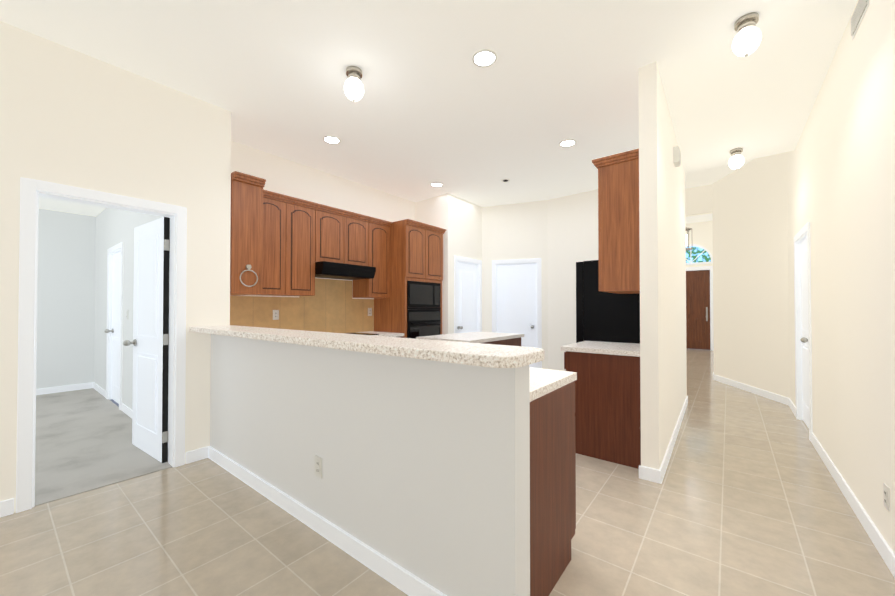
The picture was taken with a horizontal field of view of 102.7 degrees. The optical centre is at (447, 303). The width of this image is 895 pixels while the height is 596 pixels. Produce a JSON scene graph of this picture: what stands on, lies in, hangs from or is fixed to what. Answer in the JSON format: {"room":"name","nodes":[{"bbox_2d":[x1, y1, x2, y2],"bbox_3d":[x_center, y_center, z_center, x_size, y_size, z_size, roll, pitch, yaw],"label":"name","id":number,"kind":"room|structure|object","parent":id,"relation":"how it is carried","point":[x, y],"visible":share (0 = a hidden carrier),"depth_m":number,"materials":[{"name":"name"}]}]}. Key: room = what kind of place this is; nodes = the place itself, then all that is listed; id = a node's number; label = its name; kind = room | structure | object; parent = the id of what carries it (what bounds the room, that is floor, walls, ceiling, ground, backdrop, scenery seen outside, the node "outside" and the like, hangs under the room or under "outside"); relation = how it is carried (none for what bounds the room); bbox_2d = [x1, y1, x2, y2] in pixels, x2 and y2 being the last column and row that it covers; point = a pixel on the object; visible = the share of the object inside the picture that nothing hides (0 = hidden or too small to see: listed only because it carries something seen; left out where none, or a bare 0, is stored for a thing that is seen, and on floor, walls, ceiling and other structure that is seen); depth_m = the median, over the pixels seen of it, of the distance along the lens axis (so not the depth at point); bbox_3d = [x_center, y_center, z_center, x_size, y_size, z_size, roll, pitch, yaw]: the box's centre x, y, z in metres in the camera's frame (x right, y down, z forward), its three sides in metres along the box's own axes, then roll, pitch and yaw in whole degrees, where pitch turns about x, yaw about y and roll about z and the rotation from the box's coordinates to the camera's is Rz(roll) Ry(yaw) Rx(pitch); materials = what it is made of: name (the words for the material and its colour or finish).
{"room":"kitchen","nodes":[
{"label":"kitchen","id":0,"kind":"room"},
{"bbox_2d":[36,209,95,388],"bbox_3d":[-6.470,-0.274,4.749,0.120,3.220,3.170,-1,-1,38],"label":"wall","id":1,"kind":"structure","parent":0,"point":[66,301],"depth_m":5.46,"materials":[{"name":"white paint"}]},
{"bbox_2d":[39,197,105,216],"bbox_3d":[-4.779,-1.470,3.320,4.320,0.100,2.750,-1,-1,38],"label":"ceiling","id":2,"kind":"structure","parent":0,"point":[66,206],"depth_m":5.21,"materials":[{"name":"white paint"}]},
{"bbox_2d":[0,21,191,512],"bbox_3d":[-3.034,-0.306,1.935,0.120,3.220,2.750,-1,-1,38],"label":"wall","id":3,"kind":"structure","parent":0,"point":[70,117],"depth_m":2.44,"materials":[{"name":"beige paint"}]},
{"bbox_2d":[16,177,186,512],"bbox_3d":[-2.479,0.260,2.638,0.156,2.111,0.880,-1,-1,38],"label":"door frame","id":4,"kind":"structure","parent":3,"relation":"attached to","point":[32,191],"depth_m":2.33,"materials":[{"name":"white paint"}]},
{"bbox_2d":[123,217,169,462],"bbox_3d":[-2.636,0.297,3.139,0.744,2.018,0.214,-1,-1,38],"label":"open bedroom door","id":5,"kind":"structure","parent":3,"relation":"in","point":[150,342],"depth_m":3.07,"materials":[{"name":"white paint"}]},
{"bbox_2d":[35,388,171,505],"bbox_3d":[-4.736,1.367,3.254,4.430,0.106,2.750,-1,-1,38],"label":"floor","id":6,"kind":"structure","parent":0,"point":[83,442],"depth_m":3.25,"materials":[{"name":"grey wood"}]},
{"bbox_2d":[94,207,169,422],"bbox_3d":[-4.779,-0.050,3.304,4.320,2.740,2.750,-1,-1,38],"label":"wall","id":7,"kind":"structure","parent":0,"point":[114,227],"depth_m":4.66,"materials":[{"name":"white paint"}]},
{"bbox_2d":[104,252,120,403],"bbox_3d":[-4.399,0.319,4.804,0.732,2.012,0.215,-1,-1,38],"label":"bedroom door","id":8,"kind":"structure","parent":7,"relation":"in","point":[115,330],"depth_m":4.84,"materials":[{"name":"white paint"}]},
{"bbox_2d":[106,242,122,409],"bbox_3d":[-4.402,0.285,4.801,0.890,2.111,0.116,-1,-1,38],"label":"door frame","id":9,"kind":"structure","parent":7,"relation":"attached to","point":[115,249],"depth_m":4.99,"materials":[{"name":"white paint"}]},
{"bbox_2d":[122,97,230,450],"bbox_3d":[-3.790,-0.277,4.469,4.440,3.220,0.300,-1,-1,38],"label":"wall","id":10,"kind":"structure","parent":0,"point":[210,215],"depth_m":3.07,"materials":[{"name":"beige paint"}]},
{"bbox_2d":[230,171,265,295],"bbox_3d":[-2.068,-0.635,3.499,0.644,1.095,0.273,-1,-1,38],"label":"upper cabinet","id":11,"kind":"object","parent":10,"relation":"attached to","point":[246,236],"visible":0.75,"depth_m":3.32,"materials":[{"name":"brown wood"}]},
{"bbox_2d":[240,265,257,286],"bbox_3d":[-1.845,-0.258,3.320,0.029,0.208,0.161,-1,-1,38],"label":"towel ring","id":12,"kind":"object","parent":11,"relation":"attached to","point":[248,267],"visible":1,"depth_m":3.31,"materials":[{"name":"silver metal"}]},
{"bbox_2d":[230,141,414,332],"bbox_3d":[-1.490,-0.272,4.855,0.120,3.220,3.150,-1,-1,38],"label":"wall","id":13,"kind":"structure","parent":0,"point":[280,175],"depth_m":4.55,"materials":[{"name":"beige paint"}]},
{"bbox_2d":[260,190,317,295],"bbox_3d":[-1.865,-0.625,3.962,0.388,1.065,0.701,-1,-1,38],"label":"upper cabinet","id":14,"kind":"object","parent":13,"relation":"attached to","point":[288,245],"visible":0.71,"depth_m":3.89,"materials":[{"name":"brown wood"}]},
{"bbox_2d":[230,278,373,332],"bbox_3d":[-1.748,0.036,4.418,0.008,0.716,2.145,-1,-1,38],"label":"tile backsplash","id":15,"kind":"structure","parent":13,"relation":"attached to","point":[332,305],"depth_m":4.51,"materials":[{"name":"beige tile"}]},
{"bbox_2d":[273,310,278,319],"bbox_3d":[-1.973,0.129,4.117,0.008,0.114,0.070,-1,-1,38],"label":"outlet","id":16,"kind":"object","parent":15,"relation":"attached to","point":[275,314],"visible":1,"depth_m":4.12,"materials":[{"name":"white plastic"}]},
{"bbox_2d":[368,308,371,315],"bbox_3d":[-1.126,0.122,5.195,0.008,0.114,0.070,-1,-1,38],"label":"outlet","id":17,"kind":"object","parent":15,"relation":"attached to","point":[369,311],"visible":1,"depth_m":5.19,"materials":[{"name":"white plastic"}]},
{"bbox_2d":[315,204,370,265],"bbox_3d":[-1.407,-0.816,4.547,0.388,0.670,0.778,-1,-1,38],"label":"upper cabinet","id":18,"kind":"object","parent":13,"relation":"attached to","point":[341,236],"visible":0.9,"depth_m":4.41,"materials":[{"name":"brown wood"}]},
{"bbox_2d":[315,261,375,279],"bbox_3d":[-1.360,-0.401,4.506,0.488,0.151,0.770,-1,-1,38],"label":"range hood","id":19,"kind":"object","parent":18,"relation":"attached to","point":[330,270],"visible":0.71,"depth_m":4.33,"materials":[{"name":"black metal"}]},
{"bbox_2d":[353,217,391,297],"bbox_3d":[-1.049,-0.613,5.001,0.388,1.065,0.378,-1,-1,38],"label":"upper cabinet","id":20,"kind":"object","parent":13,"relation":"attached to","point":[377,285],"visible":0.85,"depth_m":4.89,"materials":[{"name":"brown wood"}]},
{"bbox_2d":[210,334,529,595],"bbox_3d":[-0.863,0.767,2.234,2.910,1.082,0.120,-1,-1,38],"label":"wall","id":21,"kind":"structure","parent":0,"point":[426,471],"depth_m":1.66,"materials":[{"name":"white paint"}]},
{"bbox_2d":[315,455,321,478],"bbox_3d":[-0.742,0.936,2.054,0.070,0.114,0.008,-1,-1,38],"label":"outlet","id":22,"kind":"object","parent":21,"relation":"attached to","point":[318,466],"visible":1,"depth_m":2.05,"materials":[{"name":"white plastic"}]},
{"bbox_2d":[189,325,543,367],"bbox_3d":[-0.868,0.202,2.174,2.976,0.040,0.330,-1,-1,38],"label":"countertop","id":23,"kind":"structure","parent":21,"relation":"on","point":[488,355],"depth_m":1.53,"materials":[{"name":"beige stone"}]},
{"bbox_2d":[358,331,403,336],"bbox_3d":[-1.499,0.415,4.219,0.636,0.040,2.143,-1,-1,38],"label":"countertop","id":24,"kind":"structure","parent":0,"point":[389,334],"depth_m":4.82,"materials":[{"name":"beige stone"}]},
{"bbox_2d":[346,332,378,334],"bbox_3d":[-1.296,0.391,4.447,0.480,0.013,0.740,-1,-1,38],"label":"cooktop","id":25,"kind":"object","parent":24,"relation":"in","point":[362,333],"visible":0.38,"depth_m":4.66,"materials":[{"name":"black glass"}]},
{"bbox_2d":[0,0,856,206],"bbox_3d":[-0.103,-1.821,2.696,5.050,0.198,7.540,-1,-1,38],"label":"ceiling","id":26,"kind":"structure","parent":0,"point":[434,103],"depth_m":2.77,"materials":[{"name":"white paint"}]},
{"bbox_2d":[323,136,340,143],"bbox_3d":[-1.220,-1.725,3.776,0.180,0.016,0.180,-1,-1,38],"label":"recessed light","id":27,"kind":"object","parent":26,"relation":"in","point":[331,139],"visible":1,"depth_m":3.76,"materials":[{"name":"white plastic"}]},
{"bbox_2d":[344,66,363,101],"bbox_3d":[-0.707,-1.644,2.711,0.144,0.235,0.144,-1,-1,38],"label":"kitchen ceiling light","id":28,"kind":"object","parent":26,"relation":"attached to","point":[353,88],"visible":1,"depth_m":2.67,"materials":[{"name":"white glass"}]},
{"bbox_2d":[431,182,442,186],"bbox_3d":[-0.152,-1.709,5.150,0.180,0.016,0.180,-1,-1,38],"label":"recessed light","id":29,"kind":"object","parent":26,"relation":"in","point":[436,184],"visible":1,"depth_m":5.14,"materials":[{"name":"white plastic"}]},
{"bbox_2d":[472,49,496,66],"bbox_3d":[0.268,-1.775,2.594,0.180,0.016,0.180,-1,-1,38],"label":"recessed light","id":30,"kind":"object","parent":26,"relation":"in","point":[485,58],"visible":1,"depth_m":2.59,"materials":[{"name":"white plastic"}]},
{"bbox_2d":[559,139,575,146],"bbox_3d":[1.319,-1.760,3.931,0.180,0.016,0.180,-1,-1,38],"label":"recessed light","id":31,"kind":"object","parent":26,"relation":"in","point":[568,143],"visible":1,"depth_m":3.93,"materials":[{"name":"white plastic"}]},
{"bbox_2d":[728,148,743,169],"bbox_3d":[3.362,-1.672,4.168,0.144,0.235,0.144,-1,-1,38],"label":"light","id":32,"kind":"object","parent":26,"relation":"attached to","point":[736,161],"visible":1,"depth_m":4.13,"materials":[{"name":"white glass"}]},
{"bbox_2d":[732,12,760,56],"bbox_3d":[1.908,-1.694,2.285,0.144,0.235,0.144,-1,-1,38],"label":"light","id":33,"kind":"object","parent":26,"relation":"attached to","point":[747,40],"visible":1,"depth_m":2.25,"materials":[{"name":"white glass"}]},
{"bbox_2d":[415,194,452,333],"bbox_3d":[-0.232,-0.262,5.793,0.700,3.220,0.120,-1,-1,38],"label":"wall","id":34,"kind":"structure","parent":0,"point":[437,211],"depth_m":5.59,"materials":[{"name":"beige paint"}]},
{"bbox_2d":[0,348,894,595],"bbox_3d":[2.294,1.398,5.711,5.050,0.100,15.300,-1,-1,38],"label":"floor","id":35,"kind":"structure","parent":0,"point":[746,497],"depth_m":2.03,"materials":[{"name":"beige tile"}]},
{"bbox_2d":[374,219,445,337],"bbox_3d":[-0.550,0.101,5.378,0.698,2.485,0.840,-1,-1,38],"label":"tall cabinet","id":36,"kind":"object","parent":35,"relation":"on","point":[416,250],"visible":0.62,"depth_m":5.03,"materials":[{"name":"brown wood"}]},
{"bbox_2d":[407,281,440,306],"bbox_3d":[-0.557,-0.126,5.367,0.606,0.364,0.710,-1,-1,38],"label":"built-in microwave","id":37,"kind":"object","parent":36,"relation":"in","point":[423,294],"visible":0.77,"depth_m":5.15,"materials":[{"name":"black"}]},
{"bbox_2d":[407,309,440,338],"bbox_3d":[-0.538,0.463,5.345,0.656,0.754,0.710,-1,-1,38],"label":"wall oven","id":38,"kind":"object","parent":36,"relation":"in","point":[423,322],"visible":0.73,"depth_m":5.14,"materials":[{"name":"black"}]},
{"bbox_2d":[492,339,507,344],"bbox_3d":[0.325,0.886,4.497,0.720,0.896,0.404,-1,-1,38],"label":"base cabinet","id":39,"kind":"object","parent":35,"relation":"on","point":[498,341],"depth_m":4.34,"materials":[{"name":"brown wood"}]},
{"bbox_2d":[508,339,520,345],"bbox_3d":[0.574,0.890,4.815,0.720,0.896,0.403,-1,-1,38],"label":"base cabinet","id":40,"kind":"object","parent":35,"relation":"on","point":[510,339],"depth_m":4.60,"materials":[{"name":"brown wood"}]},
{"bbox_2d":[416,331,523,342],"bbox_3d":[0.325,0.418,4.503,0.780,0.040,1.270,-1,-1,38],"label":"countertop","id":41,"kind":"structure","parent":40,"relation":"on","point":[471,337],"depth_m":4.32,"materials":[{"name":"beige stone"}]},
{"bbox_2d":[530,379,576,595],"bbox_3d":[0.303,0.855,1.797,0.476,0.896,0.623,-1,-1,38],"label":"base cabinet","id":42,"kind":"object","parent":35,"relation":"on","point":[552,472],"depth_m":1.63,"materials":[{"name":"brown wood"}]},
{"bbox_2d":[530,367,576,398],"bbox_3d":[-0.617,0.396,2.540,2.825,0.040,0.651,-1,-1,38],"label":"countertop","id":43,"kind":"structure","parent":42,"relation":"on","point":[541,379],"depth_m":1.77,"materials":[{"name":"beige stone"}]},
{"bbox_2d":[561,341,640,468],"bbox_3d":[1.495,0.852,3.286,0.657,0.935,0.710,-1,-1,38],"label":"base cabinet","id":44,"kind":"object","parent":35,"relation":"on","point":[607,409],"depth_m":3.00,"materials":[{"name":"brown wood"}]},
{"bbox_2d":[576,260,639,343],"bbox_3d":[1.935,0.438,4.007,0.796,1.780,0.900,-1,-1,38],"label":"refrigerator","id":45,"kind":"object","parent":35,"relation":"on","point":[606,317],"visible":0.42,"depth_m":3.71,"materials":[{"name":"black metal"}]},
{"bbox_2d":[453,196,481,332],"bbox_3d":[0.296,-0.259,5.995,0.120,3.220,0.850,-1,-1,38],"label":"wall","id":46,"kind":"structure","parent":0,"point":[467,229],"depth_m":5.93,"materials":[{"name":"beige paint"}]},
{"bbox_2d":[457,262,477,332],"bbox_3d":[0.313,0.333,5.982,0.215,2.012,0.632,-1,-1,38],"label":"door","id":47,"kind":"structure","parent":46,"relation":"in","point":[466,297],"depth_m":5.96,"materials":[{"name":"white paint"}]},
{"bbox_2d":[454,256,481,332],"bbox_3d":[0.305,0.299,5.988,0.136,2.110,0.790,-1,-1,38],"label":"door frame","id":48,"kind":"structure","parent":46,"relation":"attached to","point":[478,263],"depth_m":6.18,"materials":[{"name":"white paint"}]},
{"bbox_2d":[482,200,547,368],"bbox_3d":[1.152,-0.257,6.171,1.113,3.220,0.120,0,-1,19],"label":"wall","id":49,"kind":"structure","parent":0,"point":[514,231],"depth_m":6.12,"materials":[{"name":"beige paint"}]},
{"bbox_2d":[497,264,536,367],"bbox_3d":[1.205,0.335,6.164,0.646,2.012,0.319,-1,-1,38],"label":"pantry door","id":50,"kind":"structure","parent":49,"relation":"in","point":[516,298],"depth_m":6.11,"materials":[{"name":"white paint"}]},
{"bbox_2d":[492,258,541,367],"bbox_3d":[1.187,0.300,6.144,0.830,2.110,0.136,0,-1,19],"label":"door frame","id":51,"kind":"structure","parent":49,"relation":"attached to","point":[495,263],"depth_m":6.07,"materials":[{"name":"white paint"}]},
{"bbox_2d":[547,171,686,396],"bbox_3d":[2.442,-0.266,5.397,1.915,3.220,0.120,-1,-1,38],"label":"wall","id":52,"kind":"structure","parent":0,"point":[572,230],"depth_m":5.74,"materials":[{"name":"beige paint"}]},
{"bbox_2d":[638,62,685,469],"bbox_3d":[2.325,-0.285,3.722,0.120,3.220,2.660,-1,-1,38],"label":"wall pillar","id":53,"kind":"structure","parent":0,"point":[662,295],"depth_m":2.72,"materials":[{"name":"beige paint"}]},
{"bbox_2d":[592,149,639,293],"bbox_3d":[1.602,-0.663,3.219,0.377,1.125,0.710,-1,-1,38],"label":"upper cabinet","id":54,"kind":"object","parent":53,"relation":"attached to","point":[618,228],"visible":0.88,"depth_m":2.95,"materials":[{"name":"brown wood"}]},
{"bbox_2d":[673,146,680,166],"bbox_3d":[2.338,-1.496,3.642,0.054,0.160,0.150,-1,-1,38],"label":"door chime","id":55,"kind":"object","parent":53,"relation":"attached to","point":[676,156],"visible":0.98,"depth_m":3.59,"materials":[{"name":"white plastic"}]},
{"bbox_2d":[685,184,711,216],"bbox_3d":[3.876,-2.086,7.191,2.320,0.900,0.120,-1,-1,38],"label":"wall","id":56,"kind":"structure","parent":0,"point":[698,200],"depth_m":6.55,"materials":[{"name":"beige paint"}]},
{"bbox_2d":[685,213,711,223],"bbox_3d":[5.941,-2.564,9.103,3.450,0.100,5.430,-1,-1,38],"label":"ceiling","id":57,"kind":"structure","parent":0,"point":[698,218],"depth_m":10.51,"materials":[{"name":"white paint"}]},
{"bbox_2d":[686,227,691,250],"bbox_3d":[4.753,-1.806,7.186,0.262,1.460,0.227,-1,-1,38],"label":"lantern pendant light","id":58,"kind":"object","parent":57,"relation":"hanging from","point":[687,239],"visible":0.27,"depth_m":7.12,"materials":[{"name":"silver metal"}]},
{"bbox_2d":[686,221,712,267],"bbox_3d":[7.212,-0.537,11.419,2.560,3.900,0.120,-1,-1,38],"label":"wall","id":59,"kind":"structure","parent":0,"point":[700,233],"depth_m":10.92,"materials":[{"name":"beige paint"}]},
{"bbox_2d":[686,270,709,349],"bbox_3d":[7.562,0.191,11.095,0.930,2.413,0.095,-1,-1,38],"label":"front door","id":60,"kind":"structure","parent":59,"relation":"in","point":[698,309],"depth_m":10.99,"materials":[{"name":"brown wood"}]},
{"bbox_2d":[686,244,712,264],"bbox_3d":[7.535,-1.521,11.080,1.120,0.620,0.031,-1,-1,38],"label":"transom window","id":61,"kind":"structure","parent":59,"relation":"in","point":[697,254],"depth_m":10.97,"materials":[{"name":"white glass"}]},
{"bbox_2d":[686,266,713,350],"bbox_3d":[7.577,0.144,11.115,1.140,2.536,0.136,-1,-1,38],"label":"door frame","id":62,"kind":"structure","parent":59,"relation":"attached to","point":[710,268],"depth_m":10.76,"materials":[{"name":"white paint"}]},
{"bbox_2d":[685,159,753,188],"bbox_3d":[3.559,-2.199,6.067,3.450,0.100,2.280,-1,-1,38],"label":"ceiling","id":63,"kind":"structure","parent":0,"point":[708,176],"depth_m":6.01,"materials":[{"name":"white paint"}]},
{"bbox_2d":[712,152,789,397],"bbox_3d":[4.678,-0.404,5.549,0.120,3.500,1.719,0,-1,9],"label":"wall","id":64,"kind":"structure","parent":0,"point":[750,276],"depth_m":5.37,"materials":[{"name":"beige paint"}]},
{"bbox_2d":[0,372,894,595],"bbox_3d":[0.709,1.313,6.830,8.583,0.095,15.100,-1,-1,38],"label":"baseboard","id":65,"kind":"structure","parent":64,"relation":"attached to","point":[408,583],"depth_m":2.19,"materials":[{"name":"white paint"}]},
{"bbox_2d":[713,374,788,404],"bbox_3d":[4.612,1.298,5.540,0.013,0.095,1.719,0,-1,9],"label":"baseboard","id":66,"kind":"structure","parent":64,"relation":"attached to","point":[767,394],"depth_m":5.35,"materials":[{"name":"white paint"}]},
{"bbox_2d":[787,0,894,553],"bbox_3d":[2.000,-0.451,1.448,0.120,3.500,8.200,-1,-1,38],"label":"wall","id":67,"kind":"structure","parent":0,"point":[841,175],"depth_m":2.24,"materials":[{"name":"beige paint"}]},
{"bbox_2d":[794,222,811,440],"bbox_3d":[3.819,0.273,3.769,0.136,2.111,0.940,-1,-1,38],"label":"door frame","id":68,"kind":"structure","parent":67,"relation":"attached to","point":[802,234],"depth_m":4.09,"materials":[{"name":"white paint"}]},
{"bbox_2d":[800,238,808,427],"bbox_3d":[3.815,0.307,3.771,0.215,2.012,0.782,-1,-1,38],"label":"hall door","id":69,"kind":"structure","parent":67,"relation":"in","point":[804,341],"depth_m":3.87,"materials":[{"name":"white paint"}]},
{"bbox_2d":[851,0,868,39],"bbox_3d":[2.420,-1.709,2.105,0.012,0.130,0.330,-1,-1,38],"label":"air vent","id":70,"kind":"object","parent":67,"relation":"in","point":[861,8],"visible":0.98,"depth_m":2.11,"materials":[{"name":"white plastic"}]},
{"bbox_2d":[883,483,889,511],"bbox_3d":[2.208,0.973,1.802,0.008,0.114,0.070,-1,-1,38],"label":"outlet","id":71,"kind":"object","parent":67,"relation":"attached to","point":[886,494],"visible":1,"depth_m":1.79,"materials":[{"name":"white plastic"}]}
]}

